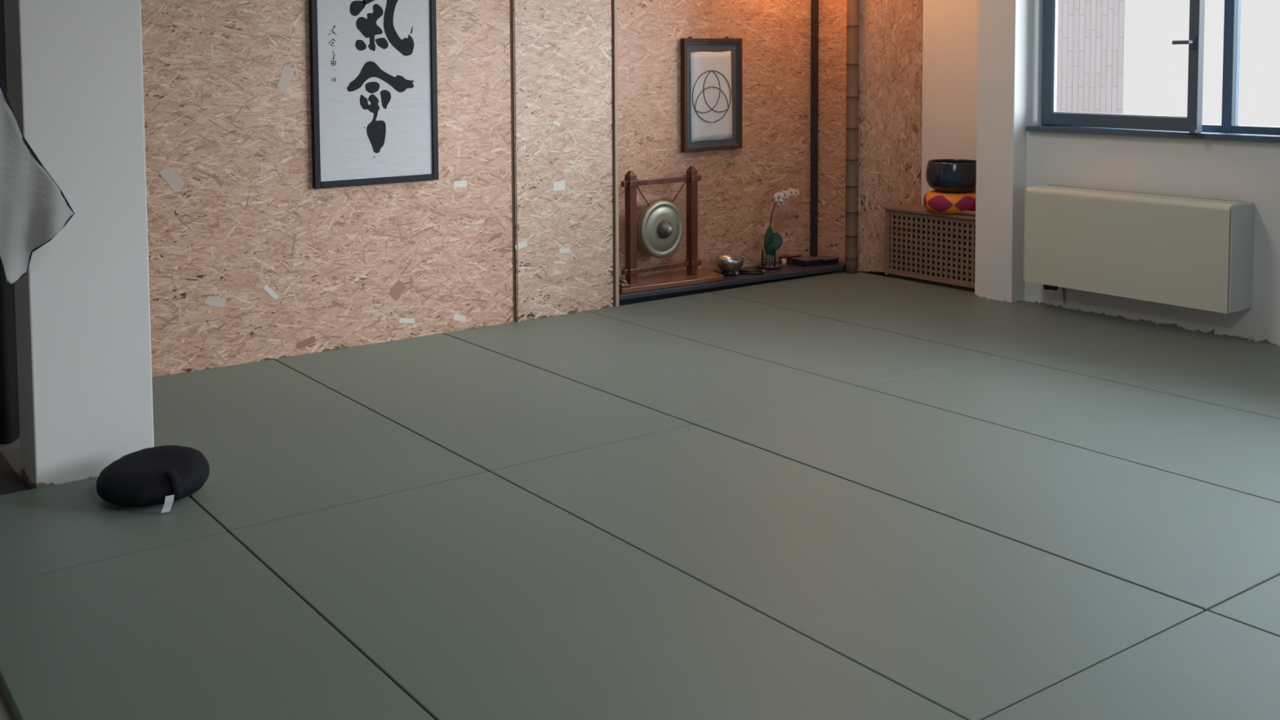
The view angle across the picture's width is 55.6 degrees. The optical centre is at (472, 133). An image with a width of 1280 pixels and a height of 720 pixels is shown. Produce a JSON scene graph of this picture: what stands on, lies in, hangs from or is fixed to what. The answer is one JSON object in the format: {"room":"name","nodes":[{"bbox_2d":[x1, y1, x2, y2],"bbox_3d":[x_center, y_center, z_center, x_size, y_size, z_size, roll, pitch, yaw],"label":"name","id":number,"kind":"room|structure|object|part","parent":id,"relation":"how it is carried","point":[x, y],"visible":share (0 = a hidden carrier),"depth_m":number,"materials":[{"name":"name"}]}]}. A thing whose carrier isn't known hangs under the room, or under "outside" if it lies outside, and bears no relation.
{"room":"exercise studio","nodes":[
{"label":"exercise studio","id":0,"kind":"room"},
{"bbox_2d":[4,0,154,488],"bbox_3d":[-1.466,-0.180,4.408,0.430,2.940,0.260,-3,4,-32],"label":"wall column","id":1,"kind":"structure","parent":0,"point":[74,68],"depth_m":4.33,"materials":[{"name":"white paint"}]},
{"bbox_2d":[0,0,7,94],"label":"curtain","id":2,"kind":"object","parent":1,"relation":"hanging from","point":[2,42],"depth_m":4.84,"materials":[{"name":"fabric"}]},
{"bbox_2d":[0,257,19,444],"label":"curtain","id":3,"kind":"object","parent":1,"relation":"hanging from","point":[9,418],"depth_m":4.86,"materials":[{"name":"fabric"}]},
{"bbox_2d":[0,269,974,719],"bbox_3d":[1.498,1.418,2.098,10.000,0.070,10.600,-3,4,-32],"label":"floor","id":4,"kind":"structure","parent":0,"point":[11,451],"depth_m":4.52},
{"bbox_2d":[0,476,226,584],"bbox_3d":[-1.328,1.298,3.960,0.796,0.040,0.761,-3,4,-32],"label":"mat","id":5,"kind":"object","parent":4,"relation":"on","point":[49,529],"visible":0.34,"depth_m":3.88,"materials":[{"name":"plastic"}]},
{"bbox_2d":[96,444,209,512],"bbox_3d":[-1.111,1.194,4.171,0.389,0.133,0.390,-3,4,-32],"label":"cushion","id":6,"kind":"object","parent":5,"relation":"on","point":[166,474],"visible":1,"depth_m":4.08,"materials":[{"name":"black fabric"}]},
{"bbox_2d":[0,532,434,719],"bbox_3d":[-0.593,1.359,2.791,0.796,0.040,1.996,-3,4,-32],"label":"mat","id":7,"kind":"object","parent":4,"relation":"on","point":[201,628],"visible":1,"depth_m":3.08,"materials":[{"name":"plastic"}]},
{"bbox_2d":[151,359,488,533],"bbox_3d":[-0.902,1.232,4.972,0.996,0.040,2.026,-3,4,-32],"label":"mat","id":8,"kind":"object","parent":4,"relation":"on","point":[277,443],"visible":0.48,"depth_m":4.71,"materials":[{"name":"plastic"}]},
{"bbox_2d":[273,333,693,472],"bbox_3d":[-0.055,1.188,5.502,0.996,0.040,2.026,-3,4,-32],"label":"mat","id":9,"kind":"object","parent":4,"relation":"on","point":[493,411],"visible":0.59,"depth_m":5.29,"materials":[{"name":"fabric"}]},
{"bbox_2d":[230,471,964,719],"bbox_3d":[0.170,1.320,3.268,0.996,0.040,1.996,-3,4,-32],"label":"mat","id":10,"kind":"object","parent":4,"relation":"on","point":[479,597],"visible":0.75,"depth_m":3.19,"materials":[{"name":"plastic"}]},
{"bbox_2d":[442,311,857,425],"bbox_3d":[0.791,1.144,6.032,0.996,0.040,2.026,-3,4,-32],"label":"mat","id":11,"kind":"object","parent":4,"relation":"on","point":[693,382],"visible":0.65,"depth_m":5.83,"materials":[{"name":"fabric"}]},
{"bbox_2d":[618,261,845,306],"bbox_3d":[1.686,0.992,7.953,2.079,0.090,0.370,-3,4,-32],"label":"shelf","id":12,"kind":"object","parent":4,"relation":"on","point":[790,271],"visible":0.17,"depth_m":7.88,"materials":[{"name":"black wood"}]},
{"bbox_2d":[618,267,723,293],"bbox_3d":[1.253,0.949,7.715,0.914,0.032,0.287,-3,4,-32],"label":"wooden board","id":13,"kind":"object","parent":12,"relation":"on","point":[680,278],"visible":0.78,"depth_m":7.67,"materials":[{"name":"brown wood"}]},
{"bbox_2d":[618,276,628,287],"bbox_3d":[0.934,0.925,7.484,0.052,0.050,0.130,-2,4,-13],"label":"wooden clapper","id":14,"kind":"object","parent":13,"relation":"on","point":[622,282],"visible":0.86,"depth_m":7.44,"materials":[{"name":"brown wood"}]},
{"bbox_3d":[0.921,0.939,7.478,0.023,0.023,0.122,-2,4,-13],"label":"rod","id":15,"kind":"part","parent":14,"relation":"part of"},
{"bbox_3d":[0.931,0.916,7.483,0.023,0.023,0.122,-2,4,-13],"label":"rod","id":16,"kind":"part","parent":14,"relation":"part of","materials":[{"name":"brown wood"}]},
{"bbox_2d":[621,165,702,284],"bbox_3d":[1.218,0.577,7.690,0.655,0.712,0.068,-3,4,-32],"label":"stand","id":17,"kind":"object","parent":13,"relation":"on","point":[630,183],"visible":1,"depth_m":7.65,"materials":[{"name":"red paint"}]},
{"bbox_3d":[0.998,0.588,7.552,0.054,0.712,0.054,-3,4,-32],"label":"post","id":18,"kind":"part","parent":17,"relation":"part of","materials":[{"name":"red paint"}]},
{"bbox_2d":[636,174,688,257],"bbox_3d":[1.222,0.539,7.671,0.418,0.521,0.141,-3,4,-32],"label":"gong","id":19,"kind":"object","parent":17,"relation":"hanging from","point":[660,224],"visible":1,"depth_m":7.65,"materials":[{"name":"grey metal"}]},
{"bbox_3d":[1.085,0.376,7.596,0.120,0.182,0.040,-3,4,-32],"label":"cord","id":20,"kind":"part","parent":19,"relation":"part of","materials":[{"name":"black fabric"}]},
{"bbox_3d":[1.338,0.362,7.754,0.119,0.180,0.040,-3,4,-32],"label":"cord","id":21,"kind":"part","parent":19,"relation":"part of","materials":[{"name":"black fabric"}]},
{"bbox_3d":[1.434,0.566,7.825,0.054,0.712,0.054,-3,4,-32],"label":"post","id":22,"kind":"part","parent":17,"relation":"part of","materials":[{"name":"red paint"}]},
{"bbox_2d":[720,271,737,275],"bbox_3d":[1.717,0.930,7.998,0.116,0.026,0.116,-3,4,-32],"label":"cushion","id":23,"kind":"object","parent":12,"relation":"on","point":[726,273],"visible":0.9,"depth_m":7.95,"materials":[{"name":"black fabric"}]},
{"bbox_2d":[715,255,744,271],"bbox_3d":[1.716,0.875,7.995,0.192,0.092,0.192,-3,4,-32],"label":"bowl","id":24,"kind":"object","parent":23,"relation":"on","point":[725,263],"visible":1,"depth_m":7.93,"materials":[{"name":"silver metal"}]},
{"bbox_2d":[739,271,763,274],"bbox_3d":[1.864,0.932,7.998,0.155,0.016,0.018,0,3,7],"label":"holder","id":25,"kind":"object","parent":12,"relation":"on","point":[740,273],"visible":1,"depth_m":7.99,"materials":[{"name":"black"}]},
{"bbox_2d":[738,269,764,272],"bbox_3d":[1.880,0.925,8.059,0.171,0.025,0.025,0,3,7],"label":"striker","id":26,"kind":"object","parent":12,"relation":"on","point":[740,270],"visible":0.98,"depth_m":8.05,"materials":[{"name":"black wood"}]},
{"bbox_2d":[755,262,782,269],"bbox_3d":[2.040,0.913,8.248,0.180,0.020,0.180,-3,4,-32],"label":"saucer","id":27,"kind":"object","parent":12,"relation":"on","point":[758,264],"visible":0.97,"depth_m":8.22,"materials":[{"name":"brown ceramic"}]},
{"bbox_2d":[761,187,802,266],"bbox_3d":[2.156,0.645,8.275,0.353,0.536,0.098,-2,4,-20],"label":"potted orchid","id":28,"kind":"object","parent":27,"relation":"on","point":[773,242],"visible":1,"depth_m":8.23,"materials":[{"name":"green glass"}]},
{"bbox_3d":[2.105,0.436,8.227,0.074,0.071,0.007,0,4,15],"label":"flower","id":29,"kind":"part","parent":28,"relation":"part of","materials":[{"name":"white plant"}]},
{"bbox_3d":[2.121,0.477,8.240,0.055,0.054,0.015,-1,3,-3],"label":"flower","id":30,"kind":"part","parent":28,"relation":"part of","materials":[{"name":"white plant"}]},
{"bbox_3d":[2.151,0.423,8.256,0.066,0.066,0.007,0,4,14],"label":"flower","id":31,"kind":"part","parent":28,"relation":"part of","materials":[{"name":"white plant"}]},
{"bbox_3d":[2.170,0.621,8.298,0.315,0.416,0.013,-3,4,-28],"label":"stem","id":32,"kind":"part","parent":28,"relation":"part of","materials":[{"name":"brown"}]},
{"bbox_3d":[2.205,0.404,8.289,0.060,0.057,0.018,-1,3,-5],"label":"flower","id":33,"kind":"part","parent":28,"relation":"part of","materials":[{"name":"beige plant"}]},
{"bbox_3d":[2.246,0.411,8.312,0.053,0.052,0.013,-1,3,-7],"label":"flower","id":34,"kind":"part","parent":28,"relation":"part of","materials":[{"name":"beige plant"}]},
{"bbox_2d":[781,258,786,265],"bbox_3d":[2.167,0.894,8.332,0.036,0.045,0.036,-3,4,-32],"label":"candle cup","id":35,"kind":"object","parent":12,"relation":"on","point":[783,260],"visible":0.96,"depth_m":8.32,"materials":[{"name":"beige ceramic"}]},
{"bbox_2d":[778,251,803,264],"bbox_3d":[2.248,0.875,8.439,0.204,0.068,0.073,-3,4,-32],"label":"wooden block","id":36,"kind":"object","parent":12,"relation":"on","point":[789,255],"visible":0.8,"depth_m":8.40,"materials":[{"name":"brown wood"}]},
{"bbox_2d":[791,256,822,266],"bbox_3d":[2.331,0.891,8.335,0.159,0.048,0.129,-3,4,-29],"label":"box","id":37,"kind":"object","parent":12,"relation":"on","point":[804,261],"visible":1,"depth_m":8.29,"materials":[{"name":"black wood"}]},
{"bbox_3d":[2.330,0.871,8.334,0.159,0.008,0.129,-3,4,-29],"label":"lid","id":38,"kind":"part","parent":37,"relation":"part of","materials":[{"name":"grey wood"}]},
{"bbox_2d":[814,255,839,265],"bbox_3d":[2.475,0.888,8.396,0.139,0.042,0.124,-3,4,-29],"label":"box","id":39,"kind":"object","parent":12,"relation":"on","point":[826,260],"visible":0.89,"depth_m":8.35,"materials":[{"name":"black wood"}]},
{"bbox_3d":[2.475,0.871,8.395,0.139,0.008,0.124,-3,4,-29],"label":"lid","id":40,"kind":"part","parent":39,"relation":"part of","materials":[{"name":"grey wood"}]},
{"bbox_2d":[586,292,992,386],"bbox_3d":[1.638,1.101,6.562,0.996,0.040,2.026,-3,4,-32],"label":"mat","id":41,"kind":"object","parent":4,"relation":"on","point":[856,355],"visible":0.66,"depth_m":6.38,"materials":[{"name":"fabric"}]},
{"bbox_2d":[490,424,1204,719],"bbox_3d":[1.016,1.277,3.798,0.996,0.040,1.996,-3,4,-32],"label":"mat","id":42,"kind":"object","parent":4,"relation":"on","point":[975,623],"visible":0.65,"depth_m":3.50,"materials":[{"name":"plastic"}]},
{"bbox_2d":[882,204,975,291],"bbox_3d":[3.119,0.742,7.882,0.313,0.478,0.775,-3,4,-32],"label":"radiator cover","id":43,"kind":"object","parent":4,"relation":"on","point":[922,245],"visible":0.69,"depth_m":7.83,"materials":[{"name":"brown wood"}]},
{"bbox_3d":[2.901,0.732,8.176,0.219,0.446,0.020,-3,4,-32],"label":"panel","id":44,"kind":"part","parent":43,"relation":"part of","materials":[{"name":"brown wood"}]},
{"bbox_2d":[923,190,975,214],"bbox_3d":[3.129,0.442,7.781,0.372,0.132,0.372,-3,4,-32],"label":"patterned cushion","id":45,"kind":"object","parent":43,"relation":"on","point":[935,201],"visible":0.72,"depth_m":7.64,"materials":[{"name":"fabric"}]},
{"bbox_2d":[925,159,976,192],"bbox_3d":[3.127,0.276,7.771,0.346,0.200,0.346,-3,4,-32],"label":"bowl","id":46,"kind":"object","parent":45,"relation":"on","point":[947,175],"visible":0.87,"depth_m":7.64,"materials":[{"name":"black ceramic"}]},
{"bbox_2d":[959,210,975,216],"bbox_3d":[3.159,0.504,7.565,0.032,0.031,0.190,-3,4,-32],"label":"mallet","id":47,"kind":"object","parent":43,"relation":"on","point":[971,213],"visible":0.62,"depth_m":7.57,"materials":[{"name":"brown wood"}]},
{"bbox_2d":[695,386,1279,611],"bbox_3d":[1.863,1.233,4.328,0.996,0.040,1.996,-3,4,-32],"label":"mat","id":48,"kind":"object","parent":4,"relation":"on","point":[1203,545],"visible":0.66,"depth_m":4.11,"materials":[{"name":"plastic"}]},
{"bbox_2d":[711,271,1279,418],"bbox_3d":[3.159,1.095,6.336,1.331,0.040,4.026,-3,4,-32],"label":"mat","id":49,"kind":"object","parent":4,"relation":"on","point":[1234,373],"visible":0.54,"depth_m":6.36,"materials":[{"name":"plastic"}]},
{"bbox_2d":[844,0,859,273],"bbox_3d":[2.610,-0.284,8.221,0.086,2.500,0.086,2,4,38],"label":"bamboo pole","id":50,"kind":"object","parent":49,"relation":"on","point":[852,64],"visible":1,"depth_m":8.21,"materials":[{"name":"brown"}]},
{"bbox_2d":[859,355,1279,502],"bbox_3d":[2.710,1.190,4.858,0.996,0.040,1.996,-3,4,-32],"label":"mat","id":51,"kind":"object","parent":4,"relation":"on","point":[1236,450],"visible":0.75,"depth_m":4.92,"materials":[{"name":"plastic"}]},
{"bbox_2d":[983,610,1279,719],"bbox_3d":[2.080,1.365,2.107,0.996,0.040,1.996,-3,4,-32],"label":"mat","id":52,"kind":"object","parent":4,"relation":"on","point":[1208,665],"visible":1,"depth_m":2.84,"materials":[{"name":"plastic"}]},
{"bbox_2d":[1207,574,1279,636],"bbox_3d":[2.927,1.321,2.637,0.996,0.040,1.996,-3,4,-32],"label":"mat","id":53,"kind":"object","parent":4,"relation":"on","point":[1258,607],"visible":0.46,"depth_m":3.22,"materials":[{"name":"plastic"}]},
{"bbox_2d":[761,248,775,266],"bbox_3d":[2.039,0.857,8.245,0.098,0.117,0.098,-3,4,-32],"label":"jar","id":54,"kind":"object","parent":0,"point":[770,252],"depth_m":8.23,"materials":[{"name":"clear glass"}]},
{"bbox_2d":[920,0,977,204],"bbox_3d":[3.144,-0.471,8.207,0.170,2.940,1.412,-3,4,-32],"label":"wall niche","id":55,"kind":"object","parent":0,"point":[949,51],"visible":0.17,"depth_m":8.00,"materials":[{"name":"white paint"}]},
{"bbox_2d":[857,0,922,271],"bbox_3d":[2.868,-0.288,8.230,0.415,2.500,0.018,0,4,13],"label":"panel","id":56,"kind":"object","parent":55,"relation":"attached to","point":[891,31],"visible":0.87,"depth_m":8.23,"materials":[{"name":"brown wood"}]},
{"bbox_2d":[974,0,1042,302],"bbox_3d":[3.412,-0.425,7.394,0.583,2.940,0.252,-3,4,-32],"label":"wall pillar","id":57,"kind":"structure","parent":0,"point":[1009,59],"depth_m":7.24,"materials":[{"name":"white paint"}]},
{"bbox_2d":[1024,131,1279,346],"bbox_3d":[5.751,-0.226,3.573,0.210,2.940,8.716,-3,4,-32],"label":"wall","id":58,"kind":"structure","parent":0,"point":[1249,171],"depth_m":6.48,"materials":[{"name":"white paint"}]},
{"bbox_2d":[1022,185,1253,313],"bbox_3d":[3.638,0.691,6.615,0.227,0.720,1.148,-3,4,-32],"label":"radiator","id":59,"kind":"object","parent":58,"relation":"attached to","point":[1184,251],"visible":1,"depth_m":6.45,"materials":[{"name":"beige metal"}]},
{"bbox_3d":[3.336,0.585,7.090,0.218,0.552,0.014,-3,4,-32],"label":"panel","id":60,"kind":"part","parent":59,"relation":"part of","materials":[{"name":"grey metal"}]},
{"bbox_2d":[1051,185,1247,202],"bbox_3d":[3.701,0.331,6.636,0.036,0.005,1.089,-3,4,-32],"label":"grille","id":61,"kind":"object","parent":59,"relation":"attached to","point":[1051,185],"depth_m":6.58,"materials":[{"name":"grey metal"}]},
{"bbox_3d":[3.939,0.635,6.131,0.218,0.552,0.014,-3,4,-32],"label":"panel","id":62,"kind":"part","parent":59,"relation":"part of","materials":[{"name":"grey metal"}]},
{"bbox_2d":[1026,0,1279,142],"bbox_3d":[4.215,-0.706,5.854,0.311,1.515,3.150,-3,4,-32],"label":"window","id":63,"kind":"structure","parent":58,"relation":"in","point":[1190,126],"depth_m":6.38,"materials":[{"name":"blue metal"}]},
{"bbox_3d":[3.641,-0.761,6.742,0.045,1.458,0.985,-2,4,-24],"label":"sash","id":64,"kind":"part","parent":63,"relation":"part of","materials":[{"name":"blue metal"}]},
{"bbox_3d":[4.260,0.033,5.921,0.228,0.030,3.150,-3,4,-32],"label":"sill","id":65,"kind":"part","parent":63,"relation":"part of","materials":[{"name":"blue metal"}]},
{"bbox_3d":[3.773,-0.485,6.345,0.052,0.070,0.100,-2,4,-24],"label":"handle","id":66,"kind":"part","parent":63,"relation":"part of","materials":[{"name":"blue"}]},
{"bbox_3d":[-1.191,-0.295,6.252,10.000,2.940,0.564,-3,4,-32],"label":"wall","id":67,"kind":"structure","parent":0,"visible":0},
{"bbox_2d":[140,0,513,377],"bbox_3d":[-0.855,-0.112,6.127,2.520,2.500,0.018,-3,4,-32],"label":"panel","id":68,"kind":"object","parent":67,"relation":"attached to","point":[249,261],"visible":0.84,"depth_m":6.08,"materials":[{"name":"beige wood"}]},
{"bbox_2d":[308,0,438,188],"bbox_3d":[-0.514,-0.455,6.292,0.736,1.444,0.030,-3,4,-32],"label":"frame","id":69,"kind":"object","parent":68,"relation":"attached to","point":[374,76],"visible":1,"depth_m":6.29,"materials":[{"name":"black"}]},
{"bbox_2d":[509,0,515,321],"bbox_3d":[0.220,-0.167,6.805,0.032,2.500,0.008,-3,4,-32],"label":"trim","id":70,"kind":"structure","parent":67,"relation":"attached to","point":[510,1],"depth_m":6.82,"materials":[{"name":"brown wood"}]},
{"bbox_2d":[514,0,519,321],"bbox_3d":[0.245,-0.167,6.804,0.006,2.500,0.004,-3,4,-32],"label":"trim","id":71,"kind":"structure","parent":67,"relation":"attached to","point":[514,0],"depth_m":6.82,"materials":[{"name":"brown wood"}]},
{"bbox_2d":[512,0,613,321],"bbox_3d":[0.530,-0.182,6.995,0.717,2.500,0.018,-3,4,-32],"label":"panel","id":72,"kind":"object","parent":67,"relation":"attached to","point":[564,86],"visible":1,"depth_m":7.00,"materials":[{"name":"beige wood"}]},
{"bbox_2d":[611,0,615,306],"bbox_3d":[0.750,-0.205,7.323,0.012,2.500,0.344,-3,4,-32],"label":"trim","id":73,"kind":"structure","parent":67,"relation":"attached to","point":[612,37],"depth_m":7.20,"materials":[{"name":"brown wood"}]},
{"bbox_2d":[613,0,619,306],"bbox_3d":[0.853,-0.199,7.197,0.025,2.500,0.037,-3,4,-32],"label":"trim","id":74,"kind":"structure","parent":67,"relation":"attached to","point":[615,2],"depth_m":7.20,"materials":[{"name":"brown wood"}]},
{"bbox_2d":[617,0,811,278],"bbox_3d":[1.553,-0.259,8.035,2.125,2.500,0.018,-3,4,-32],"label":"panel","id":75,"kind":"object","parent":67,"relation":"attached to","point":[737,187],"visible":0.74,"depth_m":8.16,"materials":[{"name":"brown wood"}]},
{"bbox_2d":[680,36,742,151],"bbox_3d":[1.607,-0.271,8.032,0.525,0.762,0.038,-3,4,-32],"label":"picture frame","id":76,"kind":"object","parent":75,"relation":"attached to","point":[711,68],"visible":1,"depth_m":8.02,"materials":[{"name":"brown wood"}]},
{"bbox_2d":[809,0,818,257],"bbox_3d":[2.446,-0.328,8.561,0.041,2.450,0.033,-3,4,-32],"label":"trim","id":77,"kind":"structure","parent":67,"relation":"attached to","point":[815,3],"depth_m":8.56,"materials":[{"name":"grey"}]},
{"bbox_2d":[817,0,846,269],"bbox_3d":[2.564,-0.296,8.432,0.018,2.500,0.360,-3,4,-32],"label":"panel","id":78,"kind":"object","parent":67,"relation":"attached to","point":[832,70],"visible":0.71,"depth_m":8.47,"materials":[{"name":"brown wood"}]},
{"bbox_3d":[-1.804,-0.791,3.974,0.549,0.040,0.480,-3,4,-32],"label":"peg","id":79,"kind":"object","parent":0,"visible":0},
{"bbox_2d":[0,79,75,284],"bbox_3d":[-1.698,-0.127,3.800,0.826,1.267,0.095,-3,4,-32],"label":"cloth","id":80,"kind":"object","parent":79,"relation":"hanging from","point":[34,209],"visible":1,"depth_m":3.95,"materials":[{"name":"grey fabric"}]},
{"label":"outside","id":81,"kind":"structure","parent":0,"visible":0},
{"bbox_2d":[1056,0,1124,114],"bbox_3d":[4.378,-0.484,15.280,6.500,16.000,2.500,-1,3,0],"label":"building","id":82,"kind":"structure","parent":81,"point":[1091,48],"depth_m":14.00,"materials":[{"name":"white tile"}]}
]}

